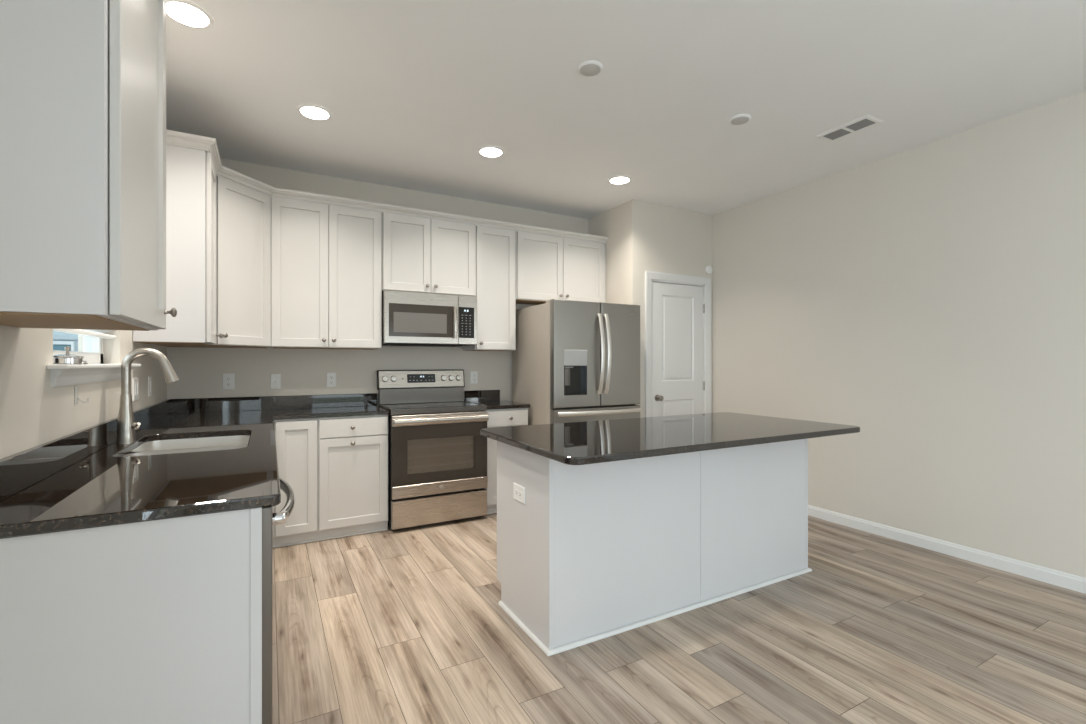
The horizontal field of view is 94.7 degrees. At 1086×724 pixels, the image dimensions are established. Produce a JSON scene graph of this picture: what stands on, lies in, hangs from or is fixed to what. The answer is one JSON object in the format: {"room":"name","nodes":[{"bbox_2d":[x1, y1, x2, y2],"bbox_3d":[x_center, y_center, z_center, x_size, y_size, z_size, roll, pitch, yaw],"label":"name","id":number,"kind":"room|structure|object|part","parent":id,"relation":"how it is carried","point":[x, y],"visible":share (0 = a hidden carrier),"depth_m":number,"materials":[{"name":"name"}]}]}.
{"room":"kitchen","nodes":[
{"label":"kitchen","id":0,"kind":"room"},
{"bbox_2d":[0,325,166,458],"bbox_3d":[-0.749,-0.115,-0.080,0.150,2.750,8.060,0,0,-29],"label":"wall","id":1,"kind":"structure","parent":0,"point":[33,413],"depth_m":1.61,"materials":[{"name":"beige paint"}]},
{"bbox_2d":[75,386,89,403],"bbox_3d":[-1.696,0.117,1.841,0.037,0.066,0.028,0,0,-29],"label":"wall hook","id":2,"kind":"object","parent":1,"relation":"attached to","point":[77,398],"visible":1,"depth_m":1.83,"materials":[{"name":"white plastic"}]},
{"bbox_2d":[0,0,176,330],"bbox_3d":[-1.184,-0.640,1.255,0.366,1.083,0.590,0,0,-29],"label":"upper cabinet","id":3,"kind":"object","parent":1,"relation":"attached to","point":[83,82],"visible":1,"depth_m":1.05,"materials":[{"name":"white paint"}]},
{"bbox_3d":[-1.063,-0.634,1.329,0.019,1.059,0.552,0,0,-29],"label":"door","id":4,"kind":"part","parent":3,"relation":"part of","materials":[{"name":"white paint"}]},
{"bbox_3d":[-1.158,-0.157,1.555,0.032,0.030,0.030,0,0,-29],"label":"knob","id":5,"kind":"part","parent":3,"relation":"part of","materials":[{"name":"silver metal"}]},
{"bbox_2d":[46,329,140,386],"bbox_3d":[-1.864,-0.400,2.037,0.172,0.960,1.065,0,0,-29],"label":"window","id":6,"kind":"structure","parent":1,"relation":"in","point":[95,370],"depth_m":1.96,"materials":[{"name":"white paint"}]},
{"bbox_2d":[53,346,87,363],"bbox_3d":[-1.642,-0.026,1.738,0.084,0.062,0.141,0,0,-29],"label":"strainer","id":7,"kind":"object","parent":6,"relation":"on","point":[66,358],"visible":0.9,"depth_m":1.69,"materials":[{"name":"silver metal"}]},
{"bbox_3d":[-1.629,-0.042,1.713,0.016,0.029,0.016,0,0,-29],"label":"stem","id":8,"kind":"part","parent":7,"relation":"part of","materials":[{"name":"silver metal"}]},
{"bbox_2d":[53,354,83,363],"bbox_3d":[-1.629,-0.012,1.713,0.084,0.033,0.084,0,0,-29],"label":"basket","id":9,"kind":"object","parent":7,"relation":"on","point":[62,358],"depth_m":1.69,"materials":[{"name":"silver metal"}]},
{"bbox_2d":[53,329,115,338],"bbox_3d":[-1.835,-0.493,1.993,0.048,0.763,0.820,0,0,-29],"label":"window blind","id":10,"kind":"object","parent":6,"relation":"attached to","point":[84,332],"visible":0.09,"depth_m":2.05,"materials":[{"name":"white plastic"}]},
{"bbox_3d":[-1.837,0.013,2.052,0.112,0.017,1.065,0,0,-29],"label":"sill","id":11,"kind":"part","parent":6,"relation":"part of","materials":[{"name":"white paint"}]},
{"bbox_2d":[132,378,138,400],"bbox_3d":[-2.153,0.140,2.646,0.010,0.118,0.118,0,0,-29],"label":"light switch","id":12,"kind":"object","parent":1,"relation":"attached to","point":[135,381],"visible":1,"depth_m":2.62,"materials":[{"name":"white plastic"}]},
{"bbox_2d":[148,377,151,396],"bbox_3d":[-2.326,0.140,2.961,0.010,0.116,0.072,0,0,-29],"label":"light switch","id":13,"kind":"object","parent":1,"relation":"attached to","point":[149,378],"visible":1,"depth_m":2.94,"materials":[{"name":"white plastic"}]},
{"bbox_2d":[133,144,221,344],"bbox_3d":[-2.063,-0.645,2.859,0.366,1.073,0.398,0,0,-29],"label":"upper cabinet","id":14,"kind":"object","parent":1,"relation":"attached to","point":[191,177],"visible":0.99,"depth_m":2.71,"materials":[{"name":"white paint"}]},
{"bbox_3d":[-1.941,-0.639,2.930,0.019,1.049,0.374,0,0,-29],"label":"door","id":15,"kind":"part","parent":14,"relation":"part of","materials":[{"name":"white paint"}]},
{"bbox_2d":[166,130,608,243],"bbox_3d":[-0.929,-1.195,3.941,3.602,0.060,0.679,0,0,-41],"label":"crown molding","id":16,"kind":"structure","parent":14,"relation":"attached to","point":[175,138],"depth_m":3.72,"materials":[{"name":"white paint"}]},
{"bbox_2d":[167,158,587,405],"bbox_3d":[-0.726,-0.115,4.609,4.680,2.750,0.140,0,0,-29],"label":"wall","id":17,"kind":"structure","parent":0,"point":[199,371],"depth_m":4.04,"materials":[{"name":"beige paint"}]},
{"bbox_2d":[154,176,270,347],"bbox_3d":[-2.190,-0.645,3.364,0.630,1.073,0.628,0,0,-29],"label":"upper cabinet","id":18,"kind":"object","parent":17,"relation":"attached to","point":[243,213],"visible":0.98,"depth_m":3.31,"materials":[{"name":"white paint"}]},
{"bbox_3d":[-1.972,-0.640,3.308,0.019,1.048,0.412,0,0,16],"label":"door","id":19,"kind":"part","parent":18,"relation":"part of","materials":[{"name":"white paint"}]},
{"bbox_2d":[222,374,234,389],"bbox_3d":[-2.302,0.138,3.660,0.076,0.116,0.008,0,0,-29],"label":"wall outlet","id":20,"kind":"object","parent":17,"relation":"attached to","point":[228,380],"visible":1,"depth_m":3.66,"materials":[{"name":"white plastic"}]},
{"bbox_2d":[270,374,280,388],"bbox_3d":[-2.034,0.142,3.803,0.070,0.114,0.014,0,0,-29],"label":"wall outlet","id":21,"kind":"object","parent":17,"relation":"attached to","point":[275,379],"visible":1,"depth_m":3.80,"materials":[{"name":"white plastic"}]},
{"bbox_2d":[270,197,381,349],"bbox_3d":[-1.648,-0.645,3.816,0.762,1.073,0.358,0,0,-29],"label":"upper cabinet","id":22,"kind":"object","parent":17,"relation":"attached to","point":[326,261],"visible":1,"depth_m":3.68,"materials":[{"name":"white paint"}]},
{"bbox_3d":[-1.748,-0.640,3.604,0.370,1.048,0.019,0,0,-29],"label":"door","id":23,"kind":"part","parent":22,"relation":"part of","materials":[{"name":"white paint"}]},
{"bbox_3d":[-1.419,-0.640,3.785,0.374,1.048,0.019,0,0,-29],"label":"door","id":24,"kind":"part","parent":22,"relation":"part of","materials":[{"name":"white paint"}]},
{"bbox_2d":[327,373,335,386],"bbox_3d":[-1.690,0.136,3.995,0.070,0.114,0.008,0,0,-29],"label":"wall outlet","id":25,"kind":"object","parent":17,"relation":"attached to","point":[331,377],"visible":1,"depth_m":3.99,"materials":[{"name":"white plastic"}]},
{"bbox_2d":[382,213,474,295],"bbox_3d":[-0.976,-0.873,4.185,0.766,0.619,0.358,0,0,-29],"label":"upper cabinet","id":26,"kind":"object","parent":17,"relation":"attached to","point":[423,255],"visible":0.98,"depth_m":4.04,"materials":[{"name":"white paint"}]},
{"bbox_3d":[-1.077,-0.867,3.972,0.372,0.594,0.019,0,0,-29],"label":"door","id":27,"kind":"part","parent":26,"relation":"part of","materials":[{"name":"white paint"}]},
{"bbox_2d":[382,290,476,346],"bbox_3d":[-0.964,-0.350,4.162,0.760,0.421,0.404,0,0,-29],"label":"microwave","id":28,"kind":"object","parent":26,"relation":"attached to","point":[419,319],"visible":0.98,"depth_m":4.01,"materials":[{"name":"silver metal"}]},
{"bbox_3d":[-0.716,-0.333,4.092,0.026,0.263,0.042,0,0,-29],"label":"handle","id":29,"kind":"part","parent":28,"relation":"part of","materials":[{"name":"silver metal"}]},
{"bbox_3d":[-0.635,-0.356,4.182,0.164,0.408,0.039,0,0,-29],"label":"control panel","id":30,"kind":"part","parent":28,"relation":"part of","materials":[{"name":"silver metal"}]},
{"bbox_3d":[-0.745,-0.867,4.155,0.378,0.594,0.019,0,0,-29],"label":"door","id":31,"kind":"part","parent":26,"relation":"part of","materials":[{"name":"white paint"}]},
{"bbox_2d":[470,371,477,383],"bbox_3d":[-0.629,0.134,4.577,0.070,0.114,0.008,0,0,-29],"label":"wall outlet","id":32,"kind":"object","parent":17,"relation":"attached to","point":[473,374],"visible":1,"depth_m":4.57,"materials":[{"name":"white plastic"}]},
{"bbox_2d":[464,390,499,401],"bbox_3d":[-0.558,0.304,4.610,0.345,0.102,0.020,0,0,-29],"label":"backsplash","id":33,"kind":"structure","parent":17,"relation":"attached to","point":[474,395],"depth_m":4.59,"materials":[{"name":"black stone"}]},
{"bbox_2d":[463,226,515,350],"bbox_3d":[-0.471,-0.645,4.462,0.382,1.073,0.358,0,0,-29],"label":"upper cabinet","id":34,"kind":"object","parent":17,"relation":"attached to","point":[495,249],"visible":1,"depth_m":4.34,"materials":[{"name":"white paint"}]},
{"bbox_2d":[516,232,605,304],"bbox_3d":[0.126,-0.873,4.790,0.977,0.619,0.358,0,0,-29],"label":"upper cabinet","id":35,"kind":"object","parent":17,"relation":"attached to","point":[547,267],"visible":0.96,"depth_m":4.63,"materials":[{"name":"white paint"}]},
{"bbox_3d":[-0.023,-0.867,4.551,0.466,0.594,0.019,0,0,-29],"label":"door","id":36,"kind":"part","parent":35,"relation":"part of","materials":[{"name":"white paint"}]},
{"bbox_3d":[0.390,-0.867,4.777,0.465,0.594,0.019,0,0,-29],"label":"door","id":37,"kind":"part","parent":35,"relation":"part of","materials":[{"name":"white paint"}]},
{"bbox_2d":[588,202,625,303],"bbox_3d":[0.660,-0.115,4.930,0.090,2.750,0.630,0,0,-29],"label":"wall","id":38,"kind":"structure","parent":0,"point":[611,223],"depth_m":4.79,"materials":[{"name":"beige paint"}]},
{"bbox_2d":[166,0,1085,218],"bbox_3d":[1.273,-1.543,1.109,4.820,0.133,8.200,0,0,-29],"label":"ceiling","id":39,"kind":"structure","parent":0,"point":[412,90],"depth_m":2.70,"materials":[{"name":"paint"}]},
{"bbox_2d":[166,0,213,28],"bbox_3d":[-1.518,-1.486,2.133,0.192,0.007,0.192,0,0,-29],"label":"recessed light","id":40,"kind":"object","parent":39,"relation":"in","point":[187,13],"visible":0.84,"depth_m":2.13,"materials":[{"name":"white plastic"}]},
{"bbox_2d":[297,104,331,120],"bbox_3d":[-1.358,-1.486,2.974,0.192,0.007,0.192,0,0,-29],"label":"recessed light","id":41,"kind":"object","parent":39,"relation":"in","point":[314,112],"visible":1,"depth_m":2.97,"materials":[{"name":"white plastic"}]},
{"bbox_2d":[300,107,328,118],"bbox_3d":[-1.358,-1.486,2.974,0.154,0.004,0.154,0,0,-29],"label":"diffuser","id":42,"kind":"object","parent":41,"relation":"attached to","point":[308,112],"depth_m":2.97,"materials":[{"name":"white plastic"}]},
{"bbox_2d":[477,146,504,157],"bbox_3d":[-0.367,-1.486,3.528,0.192,0.007,0.192,0,0,-29],"label":"recessed light","id":43,"kind":"object","parent":39,"relation":"in","point":[486,151],"visible":1,"depth_m":3.51,"materials":[{"name":"white plastic"}]},
{"bbox_2d":[480,148,501,156],"bbox_3d":[-0.367,-1.486,3.528,0.154,0.004,0.154,0,0,-29],"label":"diffuser","id":44,"kind":"object","parent":43,"relation":"attached to","point":[486,152],"depth_m":3.53,"materials":[{"name":"white plastic"}]},
{"bbox_2d":[608,176,631,184],"bbox_3d":[0.625,-1.486,4.073,0.192,0.007,0.192,0,0,-29],"label":"recessed light","id":45,"kind":"object","parent":39,"relation":"in","point":[617,180],"visible":1,"depth_m":4.06,"materials":[{"name":"white plastic"}]},
{"bbox_2d":[610,177,628,183],"bbox_3d":[0.625,-1.486,4.073,0.154,0.004,0.154,0,0,-29],"label":"diffuser","id":46,"kind":"object","parent":45,"relation":"attached to","point":[613,180],"depth_m":4.07,"materials":[{"name":"white plastic"}]},
{"bbox_2d":[816,114,882,141],"bbox_3d":[1.944,-1.486,3.182,0.170,0.008,0.330,0,0,-29],"label":"ceiling vent","id":47,"kind":"object","parent":39,"relation":"in","point":[866,121],"visible":1,"depth_m":3.16,"materials":[{"name":"white plastic"}]},
{"bbox_2d":[626,199,711,417],"bbox_3d":[1.239,-0.115,4.837,1.015,2.750,0.090,0,0,-29],"label":"wall","id":48,"kind":"structure","parent":0,"point":[659,238],"depth_m":4.69,"materials":[{"name":"beige paint"}]},
{"bbox_2d":[645,271,710,416],"bbox_3d":[1.293,0.205,4.857,0.838,2.109,0.108,0,0,-29],"label":"trim","id":49,"kind":"structure","parent":48,"relation":"attached to","point":[650,276],"depth_m":4.81,"materials":[{"name":"white paint"}]},
{"bbox_2d":[652,282,704,416],"bbox_3d":[1.322,0.244,4.819,0.672,2.007,0.101,0,0,-29],"label":"door","id":50,"kind":"structure","parent":48,"relation":"in","point":[678,385],"depth_m":4.82,"materials":[{"name":"white paint"}]},
{"bbox_3d":[1.090,0.330,4.673,0.062,0.062,0.067,0,0,-29],"label":"knob","id":51,"kind":"part","parent":50,"relation":"part of","materials":[{"name":"silver metal"}]},
{"bbox_2d":[705,265,711,273],"bbox_3d":[1.659,-0.930,4.997,0.084,0.084,0.032,0,0,-29],"label":"wall sensor","id":52,"kind":"object","parent":48,"relation":"attached to","point":[708,269],"visible":1,"depth_m":4.98,"materials":[{"name":"white plastic"}]},
{"bbox_2d":[272,513,1085,723],"bbox_3d":[1.273,1.261,1.109,4.540,0.002,7.920,0,0,-29],"label":"floor","id":53,"kind":"structure","parent":0,"point":[409,625],"depth_m":2.18,"materials":[{"name":"brown wood"}]},
{"bbox_2d":[0,507,261,723],"bbox_3d":[-1.020,0.823,1.200,0.602,0.873,0.019,0,0,-29],"label":"end panel","id":54,"kind":"object","parent":53,"relation":"on","point":[155,621],"visible":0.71,"depth_m":1.21,"materials":[{"name":"white paint"}]},
{"bbox_2d":[262,478,294,723],"bbox_3d":[-1.127,0.824,1.502,0.688,0.869,0.610,0,0,-29],"label":"dishwasher","id":55,"kind":"object","parent":53,"relation":"on","point":[269,518],"visible":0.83,"depth_m":1.36,"materials":[{"name":"grey metal"}]},
{"bbox_3d":[-0.899,0.776,1.627,0.028,0.768,0.610,0,0,-29],"label":"door","id":56,"kind":"part","parent":55,"relation":"part of","materials":[{"name":"silver metal"}]},
{"bbox_3d":[-0.857,0.445,1.651,0.070,0.034,0.518,0,0,-29],"label":"handle","id":57,"kind":"part","parent":55,"relation":"part of","materials":[{"name":"silver metal"}]},
{"bbox_2d":[272,418,317,547],"bbox_3d":[-1.821,0.823,3.646,0.291,0.873,0.496,0,0,-29],"label":"base cabinet","id":58,"kind":"object","parent":53,"relation":"on","point":[296,439],"visible":0.69,"depth_m":3.45,"materials":[{"name":"white paint"}]},
{"bbox_2d":[318,414,387,540],"bbox_3d":[-1.473,0.823,3.818,0.482,0.873,0.528,0,0,-29],"label":"base cabinet","id":59,"kind":"object","parent":53,"relation":"on","point":[352,450],"visible":1,"depth_m":3.62,"materials":[{"name":"white paint"}]},
{"bbox_3d":[-1.367,0.467,3.623,0.467,0.130,0.019,0,0,-29],"label":"drawer","id":60,"kind":"part","parent":59,"relation":"part of","materials":[{"name":"white paint"}]},
{"bbox_2d":[376,370,488,529],"bbox_3d":[-0.900,0.659,4.064,0.766,1.199,0.609,0,0,-29],"label":"range","id":61,"kind":"object","parent":53,"relation":"on","point":[437,451],"visible":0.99,"depth_m":3.89,"materials":[{"name":"silver metal"}]},
{"bbox_3d":[-1.297,0.134,4.107,0.052,0.052,0.036,0,0,-29],"label":"knob","id":62,"kind":"part","parent":61,"relation":"part of","materials":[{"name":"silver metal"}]},
{"bbox_3d":[-1.236,0.134,4.141,0.052,0.052,0.036,0,0,-29],"label":"knob","id":63,"kind":"part","parent":61,"relation":"part of","materials":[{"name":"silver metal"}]},
{"bbox_2d":[383,401,480,408],"bbox_3d":[-0.912,0.356,4.095,0.714,0.025,0.453,0,0,-29],"label":"glass cooktop","id":64,"kind":"object","parent":61,"relation":"in","point":[386,404],"depth_m":4.12,"materials":[{"name":"grey glass"}]},
{"bbox_3d":[-0.905,0.365,4.082,0.758,0.045,0.483,0,0,-29],"label":"cooktop frame","id":65,"kind":"part","parent":61,"relation":"part of","materials":[{"name":"grey metal"}]},
{"bbox_3d":[-0.788,1.126,3.868,0.750,0.204,0.040,0,0,-29],"label":"storage drawer","id":66,"kind":"part","parent":61,"relation":"part of","materials":[{"name":"silver metal"}]},
{"bbox_3d":[-0.787,0.697,3.867,0.750,0.610,0.043,0,0,-29],"label":"oven door","id":67,"kind":"part","parent":61,"relation":"part of","materials":[{"name":"brown glass"}]},
{"bbox_3d":[-0.777,0.431,3.849,0.752,0.078,0.007,0,0,-29],"label":"trim","id":68,"kind":"part","parent":61,"relation":"part of","materials":[{"name":"silver metal"}]},
{"bbox_2d":[407,435,472,473],"bbox_3d":[-0.790,0.706,3.873,0.531,0.260,0.002,0,0,-29],"label":"oven window","id":69,"kind":"structure","parent":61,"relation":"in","point":[431,455],"depth_m":3.87,"materials":[{"name":"black glass"}]},
{"bbox_3d":[-0.777,0.959,3.848,0.752,0.090,0.009,0,0,-29],"label":"trim","id":70,"kind":"part","parent":61,"relation":"part of","materials":[{"name":"silver metal"}]},
{"bbox_3d":[-0.764,0.438,3.826,0.735,0.048,0.061,0,0,-29],"label":"handle","id":71,"kind":"part","parent":61,"relation":"part of","materials":[{"name":"silver metal"}]},
{"bbox_3d":[-0.803,0.134,4.378,0.052,0.052,0.036,0,0,-29],"label":"knob","id":72,"kind":"part","parent":61,"relation":"part of","materials":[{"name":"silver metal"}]},
{"bbox_2d":[484,408,527,514],"bbox_3d":[-0.409,0.823,4.402,0.406,0.873,0.528,0,0,-29],"label":"base cabinet","id":73,"kind":"object","parent":53,"relation":"on","point":[513,416],"visible":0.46,"depth_m":4.16,"materials":[{"name":"white paint"}]},
{"bbox_3d":[-0.299,0.858,4.209,0.380,0.635,0.019,0,0,-29],"label":"door","id":74,"kind":"part","parent":73,"relation":"part of","materials":[{"name":"white paint"}]},
{"bbox_2d":[464,390,529,409],"bbox_3d":[-0.411,0.319,4.416,0.417,0.132,0.502,0,0,-29],"label":"countertop","id":75,"kind":"structure","parent":73,"relation":"on","point":[491,398],"depth_m":4.54,"materials":[{"name":"black stone"}]},
{"bbox_3d":[-0.299,0.467,4.209,0.380,0.130,0.019,0,0,-29],"label":"drawer","id":76,"kind":"part","parent":73,"relation":"part of","materials":[{"name":"white paint"}]},
{"bbox_2d":[512,299,640,424],"bbox_3d":[0.304,0.368,4.536,0.890,1.776,0.878,0,0,-29],"label":"refrigerator","id":77,"kind":"object","parent":53,"relation":"on","point":[573,361],"visible":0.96,"depth_m":4.21,"materials":[{"name":"grey metal"}]},
{"bbox_3d":[0.274,-0.072,4.141,0.458,0.879,0.058,0,0,-29],"label":"door","id":78,"kind":"part","parent":77,"relation":"part of","materials":[{"name":"silver metal"}]},
{"bbox_3d":[0.259,-0.041,4.123,0.224,0.130,0.049,0,0,-29],"label":"dispenser panel","id":79,"kind":"part","parent":77,"relation":"part of","materials":[{"name":"grey plastic"}]},
{"bbox_3d":[0.463,0.774,4.245,0.890,0.792,0.058,0,0,-29],"label":"freezer drawer","id":80,"kind":"part","parent":77,"relation":"part of","materials":[{"name":"silver metal"}]},
{"bbox_3d":[0.486,-0.076,4.181,0.038,0.677,0.079,0,0,-29],"label":"handle","id":81,"kind":"part","parent":77,"relation":"part of","materials":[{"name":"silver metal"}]},
{"bbox_3d":[0.544,-0.076,4.212,0.038,0.677,0.079,0,0,-29],"label":"handle","id":82,"kind":"part","parent":77,"relation":"part of","materials":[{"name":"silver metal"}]},
{"bbox_3d":[0.666,-0.072,4.357,0.426,0.879,0.058,0,0,-29],"label":"door","id":83,"kind":"part","parent":77,"relation":"part of","materials":[{"name":"silver metal"}]},
{"bbox_2d":[497,439,811,655],"bbox_3d":[0.672,0.823,2.865,1.834,0.874,0.638,0,0,-29],"label":"kitchen island","id":84,"kind":"object","parent":53,"relation":"on","point":[594,552],"visible":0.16,"depth_m":2.46,"materials":[{"name":"white paint"}]},
{"bbox_2d":[513,483,524,503],"bbox_3d":[-0.117,0.632,2.422,0.008,0.078,0.122,0,0,-29],"label":"wall outlet","id":85,"kind":"object","parent":84,"relation":"attached to","point":[518,491],"visible":1,"depth_m":2.41,"materials":[{"name":"white plastic"}]},
{"bbox_3d":[-0.108,0.823,2.427,0.012,0.873,0.558,0,0,-29],"label":"panel","id":86,"kind":"part","parent":84,"relation":"part of","materials":[{"name":"white paint"}]},
{"bbox_3d":[0.031,0.823,2.176,0.016,0.873,0.016,0,0,-29],"label":"corner trim","id":87,"kind":"part","parent":84,"relation":"part of","materials":[{"name":"white paint"}]},
{"bbox_3d":[0.427,0.823,2.394,0.889,0.873,0.009,0,0,-29],"label":"panel","id":88,"kind":"part","parent":84,"relation":"part of","materials":[{"name":"white paint"}]},
{"bbox_3d":[0.698,1.252,2.817,1.834,0.016,0.531,0,0,-29],"label":"shoe molding","id":89,"kind":"part","parent":84,"relation":"part of","materials":[{"name":"white paint"}]},
{"bbox_2d":[480,412,859,464],"bbox_3d":[0.716,0.370,2.739,1.920,0.030,0.957,0,0,-29],"label":"island countertop","id":90,"kind":"structure","parent":84,"relation":"on","point":[587,442],"depth_m":2.48,"materials":[{"name":"black stone"}]},
{"bbox_3d":[1.204,0.823,2.821,0.879,0.873,0.009,0,0,-29],"label":"panel","id":91,"kind":"part","parent":84,"relation":"part of","materials":[{"name":"white paint"}]},
{"bbox_3d":[1.597,0.823,3.035,0.016,0.873,0.016,0,0,-29],"label":"corner trim","id":92,"kind":"part","parent":84,"relation":"part of","materials":[{"name":"white paint"}]},
{"bbox_3d":[-1.697,0.823,2.493,0.658,0.873,1.665,0,0,-29],"label":"base cabinet","id":93,"kind":"object","parent":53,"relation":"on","visible":0},
{"bbox_2d":[0,393,388,538],"bbox_3d":[-1.331,0.319,2.603,1.410,0.132,2.796,0,0,-29],"label":"countertop","id":94,"kind":"structure","parent":93,"relation":"on","point":[82,479],"depth_m":1.59,"materials":[{"name":"black stone"}]},
{"bbox_2d":[116,348,178,443],"bbox_3d":[-1.771,0.144,2.245,0.226,0.421,0.068,0,0,-29],"label":"faucet","id":95,"kind":"object","parent":94,"relation":"on","point":[126,425],"visible":1,"depth_m":2.20,"materials":[{"name":"silver metal"}]},
{"bbox_3d":[-1.801,0.279,2.212,0.044,0.032,0.030,0,0,13],"label":"handle","id":96,"kind":"part","parent":95,"relation":"part of","materials":[{"name":"silver metal"}]},
{"bbox_3d":[-1.781,0.039,2.239,0.169,0.212,0.034,0,0,-29],"label":"spout","id":97,"kind":"part","parent":95,"relation":"part of","materials":[{"name":"silver metal"}]},
{"bbox_2d":[123,435,249,456],"bbox_3d":[-1.591,0.479,2.272,0.481,0.186,0.721,0,0,-29],"label":"sink","id":98,"kind":"object","parent":94,"relation":"in","point":[171,446],"visible":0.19,"depth_m":2.51,"materials":[{"name":"silver metal"}]},
{"bbox_3d":[-1.499,0.478,2.104,0.481,0.185,0.338,0,0,-29],"label":"bowl","id":99,"kind":"part","parent":98,"relation":"part of","materials":[{"name":"silver metal"}]},
{"bbox_2d":[712,91,1085,577],"bbox_3d":[3.325,-0.115,2.235,0.140,2.750,8.200,0,0,-29],"label":"wall","id":100,"kind":"structure","parent":0,"point":[929,299],"depth_m":3.36,"materials":[{"name":"beige paint"}]},
{"bbox_2d":[808,505,1085,593],"bbox_3d":[3.431,1.218,1.882,0.014,0.083,7.200,0,0,-29],"label":"baseboard","id":101,"kind":"structure","parent":100,"relation":"attached to","point":[1040,573],"depth_m":3.22,"materials":[{"name":"white paint"}]},
{"label":"outside","id":102,"kind":"structure","parent":0,"visible":0},
{"bbox_3d":[-5.748,1.635,0.269,8.180,0.150,22.000,0,0,-29],"label":"ground","id":103,"kind":"structure","parent":102,"visible":0},
{"bbox_2d":[53,331,77,351],"bbox_3d":[-8.420,-0.917,5.629,6.650,4.955,3.030,0,0,-29],"label":"house","id":104,"kind":"structure","parent":103,"relation":"on","point":[61,340],"depth_m":5.60,"materials":[{"name":"blue"}]}
]}

